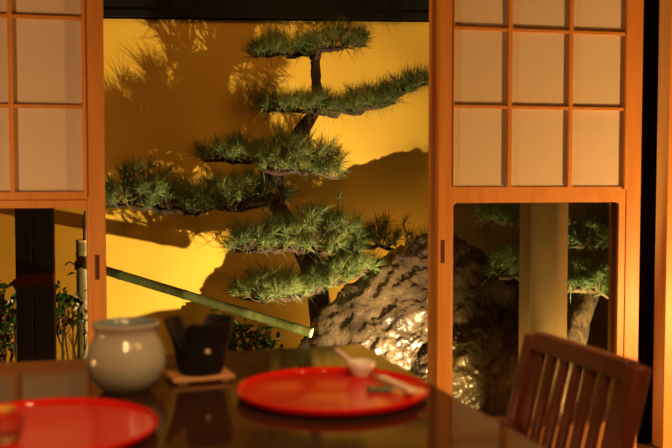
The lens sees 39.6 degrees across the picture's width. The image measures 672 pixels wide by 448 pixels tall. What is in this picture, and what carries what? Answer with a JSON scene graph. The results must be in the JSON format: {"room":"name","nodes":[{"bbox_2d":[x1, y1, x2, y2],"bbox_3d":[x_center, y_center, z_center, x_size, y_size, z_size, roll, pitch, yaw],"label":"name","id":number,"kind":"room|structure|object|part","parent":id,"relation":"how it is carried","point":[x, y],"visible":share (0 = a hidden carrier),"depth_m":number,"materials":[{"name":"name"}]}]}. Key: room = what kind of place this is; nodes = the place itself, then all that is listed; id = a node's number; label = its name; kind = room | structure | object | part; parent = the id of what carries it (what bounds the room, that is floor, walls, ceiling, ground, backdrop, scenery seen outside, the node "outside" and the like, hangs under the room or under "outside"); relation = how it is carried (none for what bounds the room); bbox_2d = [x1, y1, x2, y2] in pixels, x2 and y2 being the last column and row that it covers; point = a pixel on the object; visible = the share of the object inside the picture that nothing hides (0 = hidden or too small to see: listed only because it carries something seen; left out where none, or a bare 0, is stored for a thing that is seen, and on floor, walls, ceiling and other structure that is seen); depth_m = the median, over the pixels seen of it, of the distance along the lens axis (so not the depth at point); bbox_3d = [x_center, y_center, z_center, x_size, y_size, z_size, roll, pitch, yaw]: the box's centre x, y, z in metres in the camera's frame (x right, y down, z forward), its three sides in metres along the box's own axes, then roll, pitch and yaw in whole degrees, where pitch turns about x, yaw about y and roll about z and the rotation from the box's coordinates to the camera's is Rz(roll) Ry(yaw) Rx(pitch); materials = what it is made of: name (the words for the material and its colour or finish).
{"room":"japanese dining room","nodes":[
{"label":"japanese dining room","id":0,"kind":"room"},
{"bbox_2d":[0,19,609,397],"bbox_3d":[-0.028,-0.352,5.732,7.834,2.900,0.120,0,3,-4],"label":"wall","id":1,"kind":"structure","parent":0,"point":[166,81],"depth_m":5.63,"materials":[{"name":"yellow paint"}]},
{"bbox_2d":[103,0,428,21],"bbox_3d":[-0.869,-1.805,5.502,6.134,1.175,0.085,0,3,-4],"label":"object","id":2,"kind":"structure","parent":1,"relation":"attached to","point":[268,10],"depth_m":5.53,"materials":[{"name":"black wood"}]},
{"bbox_2d":[588,398,606,419],"bbox_3d":[-0.227,1.131,5.707,9.000,0.060,3.880,-1,3,-12],"label":"ground","id":3,"kind":"structure","parent":0,"point":[593,398],"depth_m":5.52,"materials":[{"name":"brown"}]},
{"bbox_2d":[0,280,16,362],"bbox_3d":[-1.675,0.705,4.728,0.323,0.894,0.293,-1,3,-12],"label":"leafy shrub","id":4,"kind":"object","parent":3,"relation":"on","point":[5,325],"visible":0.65,"depth_m":4.68,"materials":[{"name":"green plant"}]},
{"bbox_2d":[15,208,34,361],"bbox_3d":[-1.369,-0.271,4.082,0.069,2.900,0.080,-1,3,-12],"label":"trim","id":5,"kind":"structure","parent":3,"relation":"on","point":[23,216],"depth_m":4.07,"materials":[{"name":"black wood"}]},
{"bbox_2d":[7,273,55,285],"bbox_3d":[-1.316,0.239,4.033,0.192,0.044,0.089,-1,3,-12],"label":"wooden ledge","id":6,"kind":"object","parent":5,"relation":"attached to","point":[24,279],"visible":1,"depth_m":4.01,"materials":[{"name":"red wood"}]},
{"bbox_2d":[32,208,56,360],"bbox_3d":[-1.288,-0.272,4.100,0.086,2.900,0.080,-1,3,-12],"label":"trim","id":7,"kind":"structure","parent":3,"relation":"on","point":[43,218],"depth_m":4.09,"materials":[{"name":"black wood"}]},
{"bbox_2d":[56,272,87,359],"bbox_3d":[-1.385,0.701,4.870,0.301,0.887,0.318,-1,3,-12],"label":"leafy shrub","id":8,"kind":"object","parent":3,"relation":"on","point":[63,299],"visible":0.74,"depth_m":4.84,"materials":[{"name":"green plant"}]},
{"bbox_2d":[65,211,87,358],"bbox_3d":[-1.410,0.528,5.106,0.137,1.203,0.087,-1,3,-12],"label":"bamboo post","id":9,"kind":"object","parent":3,"relation":"on","point":[81,274],"visible":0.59,"depth_m":5.08,"materials":[{"name":"brown wood"}]},
{"bbox_2d":[83,260,313,337],"bbox_3d":[-0.738,0.390,4.916,1.268,0.379,0.055,1,3,11],"label":"spout","id":10,"kind":"object","parent":9,"relation":"attached to","point":[184,294],"visible":0.98,"depth_m":4.88,"materials":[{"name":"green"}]},
{"bbox_2d":[210,309,283,350],"bbox_3d":[-0.564,0.803,5.408,0.514,0.633,0.298,1,3,14],"label":"leafy shrub","id":11,"kind":"object","parent":3,"relation":"on","point":[269,343],"visible":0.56,"depth_m":5.41,"materials":[{"name":"green plant"}]},
{"bbox_2d":[105,13,428,327],"bbox_3d":[-0.382,-0.034,5.133,2.044,2.245,0.833,0,3,-4],"label":"pine tree","id":12,"kind":"object","parent":3,"relation":"on","point":[315,278],"visible":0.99,"depth_m":5.01,"materials":[{"name":"green plant"}]},
{"bbox_2d":[298,232,584,416],"bbox_3d":[0.564,0.844,5.080,1.758,1.599,1.055,0,3,0],"label":"boulder","id":13,"kind":"object","parent":3,"relation":"on","point":[387,314],"visible":0.41,"depth_m":4.90,"materials":[{"name":"grey stone"}]},
{"bbox_2d":[468,202,609,420],"bbox_3d":[1.090,0.498,4.480,0.974,1.369,0.531,1,3,18],"label":"pine tree","id":14,"kind":"object","parent":3,"relation":"on","point":[590,280],"visible":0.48,"depth_m":4.40,"materials":[{"name":"green plant"}]},
{"bbox_2d":[518,202,567,423],"bbox_3d":[0.942,-0.278,4.215,0.184,2.900,0.120,-1,3,-12],"label":"pillar","id":15,"kind":"structure","parent":3,"relation":"on","point":[543,256],"depth_m":4.18,"materials":[{"name":"brown wood"}]},
{"bbox_2d":[637,0,659,443],"bbox_3d":[1.342,-0.271,4.069,0.155,2.900,0.100,-1,3,-12],"label":"trim","id":16,"kind":"structure","parent":3,"relation":"on","point":[651,7],"depth_m":4.03,"materials":[{"name":"black wood"}]},
{"bbox_2d":[636,443,658,447],"bbox_3d":[0.339,1.130,0.839,6.200,0.060,5.780,-1,3,-12],"label":"floor","id":17,"kind":"structure","parent":0,"point":[645,445],"depth_m":3.97,"materials":[{"name":"brown wood"}]},
{"bbox_2d":[0,344,543,447],"bbox_3d":[-0.544,0.689,1.454,1.550,0.760,1.020,-1,3,-16],"label":"dining table","id":18,"kind":"object","parent":17,"relation":"on","point":[201,414],"visible":0.57,"depth_m":1.51,"materials":[{"name":"brown wood"}]},
{"bbox_2d":[0,398,158,447],"bbox_3d":[-0.432,0.304,1.375,0.336,0.018,0.336,-1,3,-12],"label":"serving tray","id":19,"kind":"object","parent":18,"relation":"on","point":[48,422],"visible":0.98,"depth_m":1.41,"materials":[{"name":"red paint"}]},
{"bbox_2d":[0,405,15,412],"bbox_3d":[-0.521,0.293,1.456,0.043,0.010,0.043,-1,3,-12],"label":"dish","id":20,"kind":"object","parent":19,"relation":"on","point":[3,408],"visible":0.68,"depth_m":1.47,"materials":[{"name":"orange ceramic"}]},
{"bbox_2d":[0,413,23,443],"bbox_3d":[-0.464,0.288,1.311,0.049,0.034,0.049,-1,3,-12],"label":"glass cup","id":21,"kind":"object","parent":19,"relation":"on","point":[11,424],"visible":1,"depth_m":1.30,"materials":[{"name":"red glass"}]},
{"bbox_2d":[85,317,166,394],"bbox_3d":[-0.376,0.236,1.672,0.143,0.123,0.143,-1,3,-12],"label":"ceramic jar","id":22,"kind":"object","parent":18,"relation":"on","point":[125,355],"visible":1,"depth_m":1.62,"materials":[{"name":"ceramic"}]},
{"bbox_2d":[165,367,234,384],"bbox_3d":[-0.258,0.287,1.768,0.116,0.012,0.085,-1,3,-20],"label":"wooden board","id":23,"kind":"object","parent":18,"relation":"on","point":[174,376],"visible":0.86,"depth_m":1.74,"materials":[{"name":"brown wood"}]},
{"bbox_2d":[163,313,234,376],"bbox_3d":[-0.257,0.229,1.762,0.136,0.102,0.135,-1,3,-12],"label":"pot","id":24,"kind":"object","parent":23,"relation":"on","point":[199,350],"visible":1,"depth_m":1.72,"materials":[{"name":"black ceramic"}]},
{"bbox_2d":[236,367,429,416],"bbox_3d":[-0.005,0.291,1.627,0.336,0.018,0.336,-1,3,-12],"label":"serving tray","id":25,"kind":"object","parent":18,"relation":"on","point":[309,391],"visible":0.86,"depth_m":1.60,"materials":[{"name":"red paint"}]},
{"bbox_2d":[269,410,396,416],"bbox_3d":[-0.005,0.297,1.627,0.310,0.007,0.310,-1,3,-12],"label":"tray","id":26,"kind":"object","parent":25,"relation":"on","point":[310,413],"depth_m":1.47,"materials":[{"name":"red paint"}]},
{"bbox_2d":[346,358,375,377],"bbox_3d":[0.047,0.270,1.742,0.054,0.028,0.054,-1,3,-12],"label":"cup","id":27,"kind":"object","parent":25,"relation":"on","point":[361,370],"visible":1,"depth_m":1.73,"materials":[{"name":"beige ceramic"}]},
{"bbox_2d":[334,347,359,363],"bbox_3d":[0.024,0.261,1.787,0.018,0.036,0.102,-1,3,-26],"label":"ceramic spoon","id":28,"kind":"object","parent":27,"relation":"in","point":[338,351],"visible":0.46,"depth_m":1.80,"materials":[{"name":"beige ceramic"}]},
{"bbox_3d":[0.016,0.256,1.798,0.014,0.027,0.074,-1,3,-27],"label":"handle","id":29,"kind":"part","parent":28,"relation":"part of","materials":[{"name":"beige ceramic"}]},
{"bbox_2d":[367,385,392,392],"bbox_3d":[0.075,0.285,1.616,0.044,0.010,0.018,0,3,0],"label":"chopstick rest","id":30,"kind":"object","parent":25,"relation":"on","point":[370,389],"visible":1,"depth_m":1.61,"materials":[{"name":"teal ceramic"}]},
{"bbox_2d":[378,375,414,393],"bbox_3d":[0.105,0.279,1.625,0.015,0.011,0.113,-1,3,-25],"label":"chopstick sleeve","id":31,"kind":"object","parent":25,"relation":"on","point":[401,386],"visible":1,"depth_m":1.61,"materials":[{"name":"beige paper"}]},
{"bbox_2d":[390,387,425,394],"bbox_3d":[0.124,0.287,1.609,0.061,0.007,0.047,-1,3,-12],"label":"folded napkin","id":32,"kind":"object","parent":25,"relation":"on","point":[418,391],"visible":0.76,"depth_m":1.59,"materials":[{"name":"orange fabric"}]},
{"bbox_2d":[491,332,650,447],"bbox_3d":[0.255,0.650,1.830,0.541,0.802,0.424,-1,3,-17],"label":"dining chair","id":33,"kind":"object","parent":17,"relation":"on","point":[631,379],"visible":0.88,"depth_m":1.87,"materials":[{"name":"brown wood"}]},
{"bbox_3d":[0.160,0.442,1.988,0.460,0.022,0.046,-1,3,-17],"label":"armrest","id":34,"kind":"part","parent":33,"relation":"part of","materials":[{"name":"brown wood"}]},
{"bbox_3d":[0.349,0.642,2.058,0.225,0.795,0.034,-1,3,-17],"label":"leg","id":35,"kind":"part","parent":33,"relation":"part of","materials":[{"name":"brown wood"}]},
{"bbox_3d":[0.494,0.264,1.886,0.037,0.037,0.344,-1,3,-17],"label":"rail","id":36,"kind":"part","parent":33,"relation":"part of","materials":[{"name":"brown wood"}]},
{"bbox_3d":[0.463,0.660,1.697,0.225,0.795,0.034,-1,3,-17],"label":"leg","id":37,"kind":"part","parent":33,"relation":"part of","materials":[{"name":"brown wood"}]},
{"bbox_3d":[-0.278,-1.379,3.501,6.200,0.430,0.080,-1,3,-12],"label":"wall","id":38,"kind":"structure","parent":0,"visible":0},
{"bbox_2d":[0,0,106,346],"bbox_3d":[-1.274,-0.068,3.316,0.883,2.090,0.040,-1,3,-12],"label":"door","id":39,"kind":"structure","parent":38,"relation":"in","point":[52,124],"depth_m":3.36,"materials":[{"name":"brown wood"}]},
{"bbox_3d":[-1.276,0.446,3.345,0.758,1.060,0.024,-1,3,-12],"label":"glass frame","id":40,"kind":"part","parent":39,"relation":"part of","materials":[{"name":"brown wood"}]},
{"bbox_3d":[-0.871,0.158,3.405,0.016,0.092,0.005,-1,3,-12],"label":"finger pull","id":41,"kind":"part","parent":39,"relation":"part of","materials":[{"name":"brown wood"}]},
{"bbox_2d":[427,0,615,424],"bbox_3d":[0.809,-0.093,3.820,0.892,2.090,0.040,-1,3,-12],"label":"door","id":42,"kind":"structure","parent":38,"relation":"in","point":[432,3],"depth_m":3.73,"materials":[{"name":"brown wood"}]},
{"bbox_3d":[0.805,0.399,3.847,0.766,1.105,0.024,-1,3,-12],"label":"glass frame","id":43,"kind":"part","parent":42,"relation":"part of","materials":[{"name":"brown wood"}]},
{"bbox_2d":[435,0,643,447],"bbox_3d":[0.829,-0.091,3.781,0.882,2.090,0.040,-1,3,-12],"label":"door","id":44,"kind":"structure","parent":38,"relation":"in","point":[538,101],"depth_m":3.76,"materials":[{"name":"brown wood"}]},
{"bbox_3d":[0.421,0.109,3.690,0.016,0.092,0.005,-1,3,-12],"label":"finger pull","id":45,"kind":"part","parent":44,"relation":"part of","materials":[{"name":"brown wood"}]},
{"bbox_3d":[0.826,0.401,3.809,0.756,1.105,0.024,-1,3,-12],"label":"glass frame","id":46,"kind":"part","parent":44,"relation":"part of","materials":[{"name":"brown wood"}]},
{"bbox_3d":[2.097,-0.106,4.080,1.340,2.091,0.060,-1,3,-12],"label":"wall","id":47,"kind":"structure","parent":0,"visible":0},
{"bbox_2d":[652,0,671,447],"bbox_3d":[1.404,-0.098,3.919,0.082,2.091,0.085,-1,3,-12],"label":"trim","id":48,"kind":"structure","parent":47,"relation":"attached to","point":[662,360],"depth_m":3.91,"materials":[{"name":"brown wood"}]}
]}

